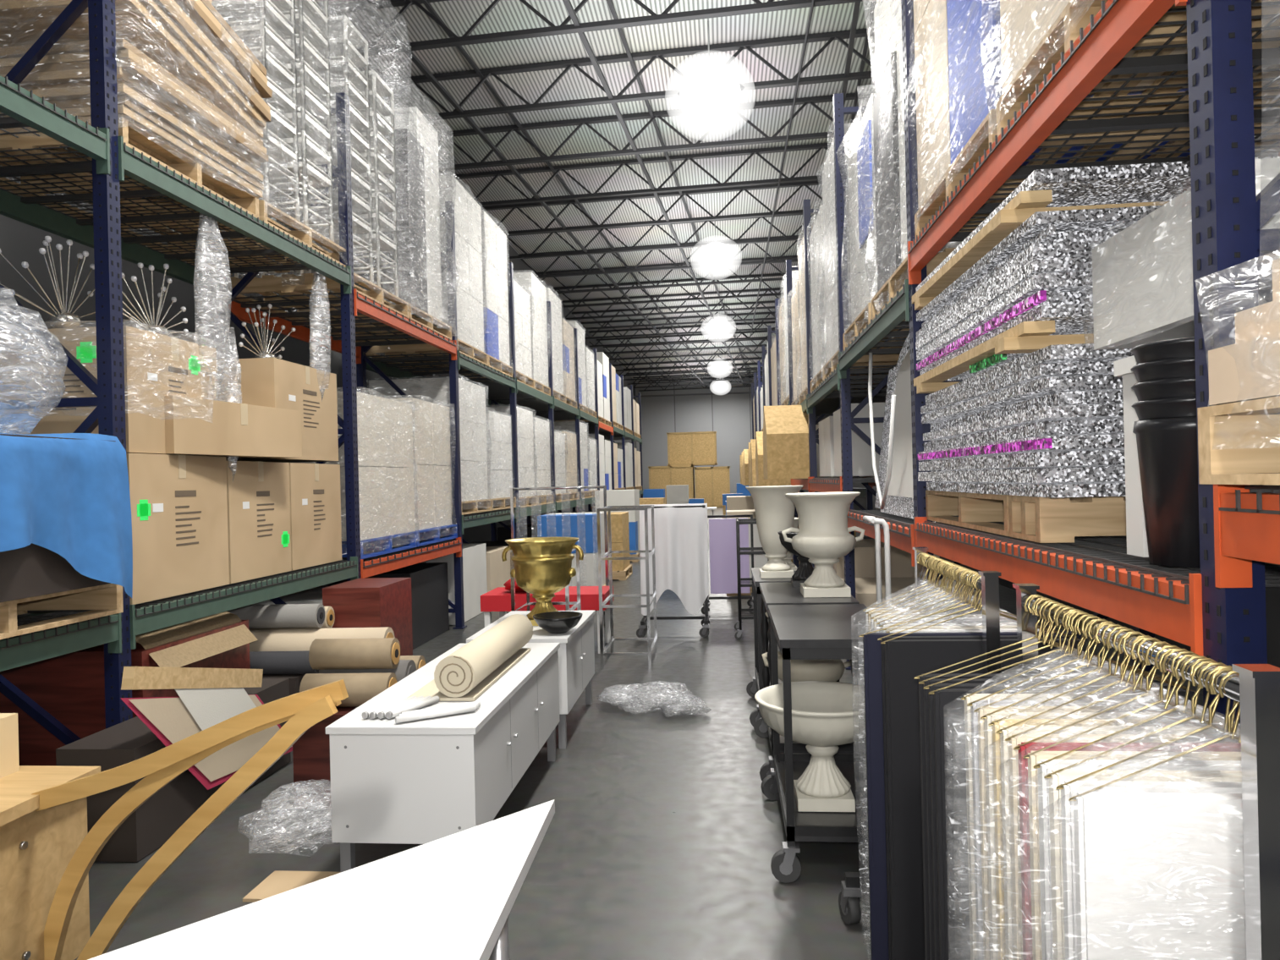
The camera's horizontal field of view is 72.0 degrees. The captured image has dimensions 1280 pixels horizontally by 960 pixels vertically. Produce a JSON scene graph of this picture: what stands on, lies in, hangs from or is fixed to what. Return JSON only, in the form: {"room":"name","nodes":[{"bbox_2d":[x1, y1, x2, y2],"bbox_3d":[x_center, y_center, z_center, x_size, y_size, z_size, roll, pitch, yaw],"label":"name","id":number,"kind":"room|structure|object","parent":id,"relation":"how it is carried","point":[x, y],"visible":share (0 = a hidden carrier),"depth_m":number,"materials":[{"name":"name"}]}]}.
{"room":"warehouse","nodes":[
{"label":"warehouse","id":0,"kind":"room"},
{"bbox_2d":[0,165,637,622],"bbox_3d":[-3.112,-2.375,24.902,0.200,7.900,59.000,-1,0,5],"label":"wall","id":1,"kind":"structure","parent":0,"point":[20,242],"depth_m":8.07,"materials":[{"name":"grey"}]},
{"bbox_2d":[316,0,877,381],"bbox_3d":[1.323,-6.284,24.470,9.300,0.300,59.400,-1,0,5],"label":"ceiling","id":2,"kind":"structure","parent":0,"point":[414,24],"depth_m":15.34,"materials":[{"name":"grey metal"}]},
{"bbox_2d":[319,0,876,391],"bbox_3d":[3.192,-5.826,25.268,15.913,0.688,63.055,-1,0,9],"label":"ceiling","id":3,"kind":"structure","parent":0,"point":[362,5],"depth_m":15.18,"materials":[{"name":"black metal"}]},
{"bbox_2d":[684,20,736,127],"bbox_3d":[0.955,-5.412,12.051,1.250,1.325,1.900,-1,0,5],"label":"pendant light","id":4,"kind":"object","parent":3,"relation":"hanging from","point":[710,90],"visible":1,"depth_m":11.57,"materials":[{"name":"grey"}]},
{"bbox_2d":[701,220,730,270],"bbox_3d":[1.790,-5.433,20.812,1.250,1.325,1.900,-1,0,5],"label":"pendant light","id":5,"kind":"object","parent":3,"relation":"hanging from","point":[715,257],"visible":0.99,"depth_m":20.25,"materials":[{"name":"grey"}]},
{"bbox_2d":[708,301,728,335],"bbox_3d":[2.718,-5.455,30.567,1.250,1.325,1.900,-1,0,5],"label":"pendant light","id":6,"kind":"object","parent":3,"relation":"hanging from","point":[718,326],"visible":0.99,"depth_m":29.98,"materials":[{"name":"grey"}]},
{"bbox_2d":[713,349,726,373],"bbox_3d":[3.780,-5.481,41.717,1.250,1.325,1.900,-1,0,5],"label":"pendant light","id":7,"kind":"object","parent":3,"relation":"hanging from","point":[719,367],"visible":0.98,"depth_m":41.11,"materials":[{"name":"grey"}]},
{"bbox_2d":[714,373,726,390],"bbox_3d":[4.595,-5.501,50.278,1.250,1.325,1.900,-1,0,5],"label":"pendant light","id":8,"kind":"object","parent":3,"relation":"hanging from","point":[720,386],"visible":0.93,"depth_m":49.67,"materials":[{"name":"grey"}]},
{"bbox_2d":[74,506,1203,959],"bbox_3d":[1.515,1.563,24.470,9.300,0.200,59.400,-1,0,5],"label":"floor","id":9,"kind":"structure","parent":0,"point":[661,838],"depth_m":3.68,"materials":[{"name":"concrete"}]},
{"bbox_2d":[0,679,348,959],"bbox_3d":[-1.504,1.071,2.677,1.308,0.931,0.460,-1,0,5],"label":"bentwood chair","id":10,"kind":"object","parent":9,"relation":"on","point":[47,854],"visible":1,"depth_m":2.65,"materials":[{"name":"brown wood"}]},
{"bbox_2d":[239,780,340,902],"bbox_3d":[-1.397,1.415,3.585,0.528,0.299,0.766,-1,0,5],"label":"plastic film","id":11,"kind":"object","parent":9,"relation":"on","point":[279,881],"visible":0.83,"depth_m":3.42,"materials":[{"name":"plastic"}]},
{"bbox_2d":[87,799,554,959],"bbox_3d":[-0.980,1.133,1.211,1.505,0.778,1.720,-1,0,5],"label":"table","id":12,"kind":"object","parent":9,"relation":"on","point":[453,897],"visible":1,"depth_m":1.49,"materials":[{"name":"white laminate"}]},
{"bbox_2d":[0,0,642,862],"bbox_3d":[-1.541,-1.731,15.702,1.878,6.532,28.753,-1,0,5],"label":"rack","id":13,"kind":"object","parent":9,"relation":"on","point":[269,510],"visible":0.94,"depth_m":5.16,"materials":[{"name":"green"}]},
{"bbox_2d":[292,707,357,809],"bbox_3d":[-1.359,1.311,4.487,0.500,0.445,0.810,-1,0,5],"label":"furniture","id":14,"kind":"object","parent":9,"relation":"on","point":[311,750],"visible":0.02,"depth_m":4.12,"materials":[{"name":"brown wood"}]},
{"bbox_2d":[299,637,426,707],"bbox_3d":[-1.365,0.931,4.421,0.461,0.308,0.576,-1,0,5],"label":"rolls","id":15,"kind":"object","parent":14,"relation":"on","point":[367,667],"visible":0.61,"depth_m":4.25,"materials":[{"name":"brown carpet"}]},
{"bbox_2d":[325,642,560,873],"bbox_3d":[-0.782,1.207,4.005,0.565,0.625,1.640,-1,0,5],"label":"base cabinet","id":16,"kind":"object","parent":9,"relation":"on","point":[425,781],"visible":0.94,"depth_m":3.22,"materials":[{"name":"white laminate"}]},
{"bbox_2d":[361,695,480,723],"bbox_3d":[-0.821,0.879,3.366,0.346,0.027,0.323,-1,0,28],"label":"tubes","id":17,"kind":"object","parent":16,"relation":"on","point":[404,709],"visible":1,"depth_m":3.34,"materials":[{"name":"white"}]},
{"bbox_2d":[407,614,532,701],"bbox_3d":[-0.754,0.799,4.094,0.284,0.183,1.095,-1,0,5],"label":"roll","id":18,"kind":"object","parent":16,"relation":"on","point":[466,673],"visible":1,"depth_m":3.74,"materials":[{"name":"beige"}]},
{"bbox_2d":[466,609,595,748],"bbox_3d":[-0.633,1.203,5.467,0.585,0.625,1.060,-1,0,5],"label":"base cabinet","id":19,"kind":"object","parent":9,"relation":"on","point":[576,651],"visible":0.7,"depth_m":5.17,"materials":[{"name":"white laminate"}]},
{"bbox_2d":[501,537,583,626],"bbox_3d":[-0.600,0.628,5.463,0.458,0.520,0.458,-1,0,35],"label":"urn","id":20,"kind":"object","parent":19,"relation":"on","point":[542,566],"visible":0.91,"depth_m":5.33,"materials":[{"name":"gold metal"}]},
{"bbox_2d":[532,611,582,633],"bbox_3d":[-0.477,0.835,5.120,0.290,0.100,0.290,-1,0,5],"label":"bowl","id":21,"kind":"object","parent":19,"relation":"on","point":[552,622],"visible":1,"depth_m":5.04,"materials":[{"name":"black ceramic"}]},
{"bbox_2d":[510,545,581,611],"bbox_3d":[-0.698,1.017,6.649,0.424,1.000,0.524,-1,0,5],"label":"etagere","id":22,"kind":"object","parent":9,"relation":"on","point":[576,604],"visible":0.27,"depth_m":6.74,"materials":[{"name":"white metal"}]},
{"bbox_2d":[480,578,613,653],"bbox_3d":[-0.820,1.176,7.966,1.100,0.689,0.600,-1,0,5],"label":"bench","id":23,"kind":"object","parent":9,"relation":"on","point":[498,599],"visible":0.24,"depth_m":7.71,"materials":[{"name":"red fabric"}]},
{"bbox_2d":[507,485,609,626],"bbox_3d":[-0.869,0.795,9.326,1.097,1.448,0.500,-1,0,5],"label":"rack","id":24,"kind":"object","parent":9,"relation":"on","point":[604,487],"visible":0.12,"depth_m":9.29,"materials":[{"name":"silver metal"}]},
{"bbox_2d":[596,505,657,670],"bbox_3d":[-0.096,0.863,7.319,0.404,1.280,0.674,-1,0,5],"label":"etagere","id":25,"kind":"object","parent":9,"relation":"on","point":[601,605],"visible":1,"depth_m":7.00,"materials":[{"name":"white metal"}]},
{"bbox_2d":[537,483,768,596],"bbox_3d":[1.897,0.793,26.039,6.000,1.318,30.800,-1,0,5],"label":"load","id":26,"kind":"object","parent":9,"relation":"on","point":[624,524],"visible":0.26,"depth_m":13.23,"materials":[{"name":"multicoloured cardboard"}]},
{"bbox_2d":[596,681,711,716],"bbox_3d":[0.078,1.414,5.734,0.778,0.196,0.511,-1,0,5],"label":"heap","id":27,"kind":"object","parent":9,"relation":"on","point":[625,688],"visible":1,"depth_m":5.71,"materials":[{"name":"clear plastic"}]},
{"bbox_2d":[636,503,710,637],"bbox_3d":[0.320,0.862,8.610,0.697,1.256,0.620,-1,0,5],"label":"rack","id":28,"kind":"object","parent":9,"relation":"on","point":[681,533],"visible":0.84,"depth_m":8.55,"materials":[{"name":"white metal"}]},
{"bbox_2d":[648,465,730,507],"bbox_3d":[2.681,0.335,47.044,4.260,2.200,2.230,-1,0,5],"label":"crate","id":29,"kind":"object","parent":9,"relation":"on","point":[711,483],"visible":0.59,"depth_m":45.91,"materials":[{"name":"brown cardboard"}]},
{"bbox_2d":[666,431,717,466],"bbox_3d":[2.807,-1.647,47.027,2.610,1.745,1.830,-1,0,5],"label":"crate","id":30,"kind":"object","parent":29,"relation":"on","point":[697,448],"visible":0.98,"depth_m":46.13,"materials":[{"name":"brown cardboard"}]},
{"bbox_2d":[707,506,716,518],"bbox_3d":[1.202,1.091,22.364,1.500,0.760,0.750,-1,0,5],"label":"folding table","id":31,"kind":"object","parent":9,"relation":"on","point":[708,508],"visible":0.16,"depth_m":21.99,"materials":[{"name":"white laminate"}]},
{"bbox_2d":[701,514,753,614],"bbox_3d":[0.993,0.935,9.953,0.617,1.078,0.600,-1,0,5],"label":"rack","id":32,"kind":"object","parent":9,"relation":"on","point":[722,541],"visible":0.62,"depth_m":9.90,"materials":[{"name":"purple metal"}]},
{"bbox_2d":[734,518,769,639],"bbox_3d":[1.080,0.923,8.388,0.386,1.098,0.560,-1,0,5],"label":"wire shelving","id":33,"kind":"object","parent":9,"relation":"on","point":[740,551],"visible":0.48,"depth_m":8.14,"materials":[{"name":"metal"}]},
{"bbox_2d":[746,566,814,726],"bbox_3d":[0.932,1.036,5.608,0.507,0.878,0.814,-1,0,5],"label":"cart","id":34,"kind":"object","parent":9,"relation":"on","point":[755,685],"visible":0.31,"depth_m":5.34,"materials":[{"name":"grey metal"}]},
{"bbox_2d":[745,485,802,578],"bbox_3d":[0.840,0.318,5.466,0.356,0.560,0.356,-1,0,5],"label":"urn vase","id":35,"kind":"object","parent":34,"relation":"on","point":[774,511],"visible":0.95,"depth_m":5.37,"materials":[{"name":"white ceramic"}]},
{"bbox_2d":[783,517,798,571],"bbox_3d":[0.966,0.424,5.816,0.216,0.340,0.216,-1,0,5],"label":"urn vase","id":36,"kind":"object","parent":34,"relation":"on","point":[788,559],"visible":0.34,"depth_m":5.77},
{"bbox_2d":[753,582,859,780],"bbox_3d":[0.860,1.033,4.655,0.505,0.888,0.857,-1,0,5],"label":"cart","id":37,"kind":"object","parent":9,"relation":"on","point":[784,593],"visible":0.23,"depth_m":4.36,"materials":[{"name":"grey metal"}]},
{"bbox_2d":[777,531,813,587],"bbox_3d":[0.919,0.436,4.896,0.297,0.300,0.297,-1,0,5],"label":"urn","id":38,"kind":"object","parent":37,"relation":"on","point":[805,569],"visible":0.39,"depth_m":4.86,"materials":[{"name":"grey"}]},
{"bbox_2d":[762,612,850,682],"bbox_3d":[0.890,1.000,4.659,0.438,0.600,0.438,-1,0,34],"label":"urn","id":39,"kind":"object","parent":37,"relation":"on","point":[801,670],"visible":0.15,"depth_m":4.52,"materials":[{"name":"beige"}]},
{"bbox_2d":[781,491,865,597],"bbox_3d":[0.940,0.325,4.512,0.379,0.520,0.379,-1,0,-23],"label":"urn","id":40,"kind":"object","parent":37,"relation":"on","point":[823,537],"visible":1,"depth_m":4.41,"materials":[{"name":"white ceramic"}]},
{"bbox_2d":[760,604,867,883],"bbox_3d":[0.765,1.031,3.661,0.505,0.898,0.902,-1,0,5],"label":"cart","id":41,"kind":"object","parent":9,"relation":"on","point":[800,632],"visible":0.66,"depth_m":3.39,"materials":[{"name":"grey metal"}]},
{"bbox_2d":[754,681,865,812],"bbox_3d":[0.738,1.088,3.569,0.533,0.430,0.533,-1,0,5],"label":"urn","id":42,"kind":"object","parent":41,"relation":"on","point":[826,715],"visible":0.84,"depth_m":3.50,"materials":[{"name":"white ceramic"}]},
{"bbox_2d":[862,516,891,608],"bbox_3d":[1.205,0.826,4.397,0.112,1.289,0.340,-1,0,5],"label":"stand","id":43,"kind":"object","parent":9,"relation":"on","point":[876,522],"visible":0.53,"depth_m":4.27,"materials":[{"name":"white metal"}]},
{"bbox_2d":[838,546,1085,959],"bbox_3d":[0.907,0.875,2.547,0.581,1.303,0.866,-1,0,5],"label":"rack","id":44,"kind":"object","parent":9,"relation":"on","point":[901,645],"visible":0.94,"depth_m":2.24,"materials":[{"name":"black metal"}]},
{"bbox_2d":[739,0,1279,726],"bbox_3d":[2.497,-0.813,13.291,1.530,4.500,28.745,-1,0,5],"label":"rack","id":45,"kind":"object","parent":9,"relation":"on","point":[1040,261],"visible":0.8,"depth_m":2.69,"materials":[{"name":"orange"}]},
{"bbox_2d":[914,583,1279,959],"bbox_3d":[0.803,0.877,1.497,0.568,1.303,0.936,-1,0,5],"label":"rack","id":46,"kind":"object","parent":9,"relation":"on","point":[1112,815],"visible":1,"depth_m":1.28,"materials":[{"name":"silver metal"}]},
{"bbox_2d":[635,377,762,498],"bbox_3d":[4.219,-2.554,53.912,9.300,7.900,0.250,-1,0,5],"label":"wall","id":47,"kind":"structure","parent":0,"point":[727,412],"depth_m":53.89,"materials":[{"name":"grey paint"}]},
{"bbox_2d":[798,135,1279,667],"bbox_3d":[5.944,-2.596,24.039,0.200,7.900,59.000,-1,0,5],"label":"wall","id":48,"kind":"structure","parent":0,"point":[1272,595],"depth_m":5.90,"materials":[{"name":"grey"}]}
]}

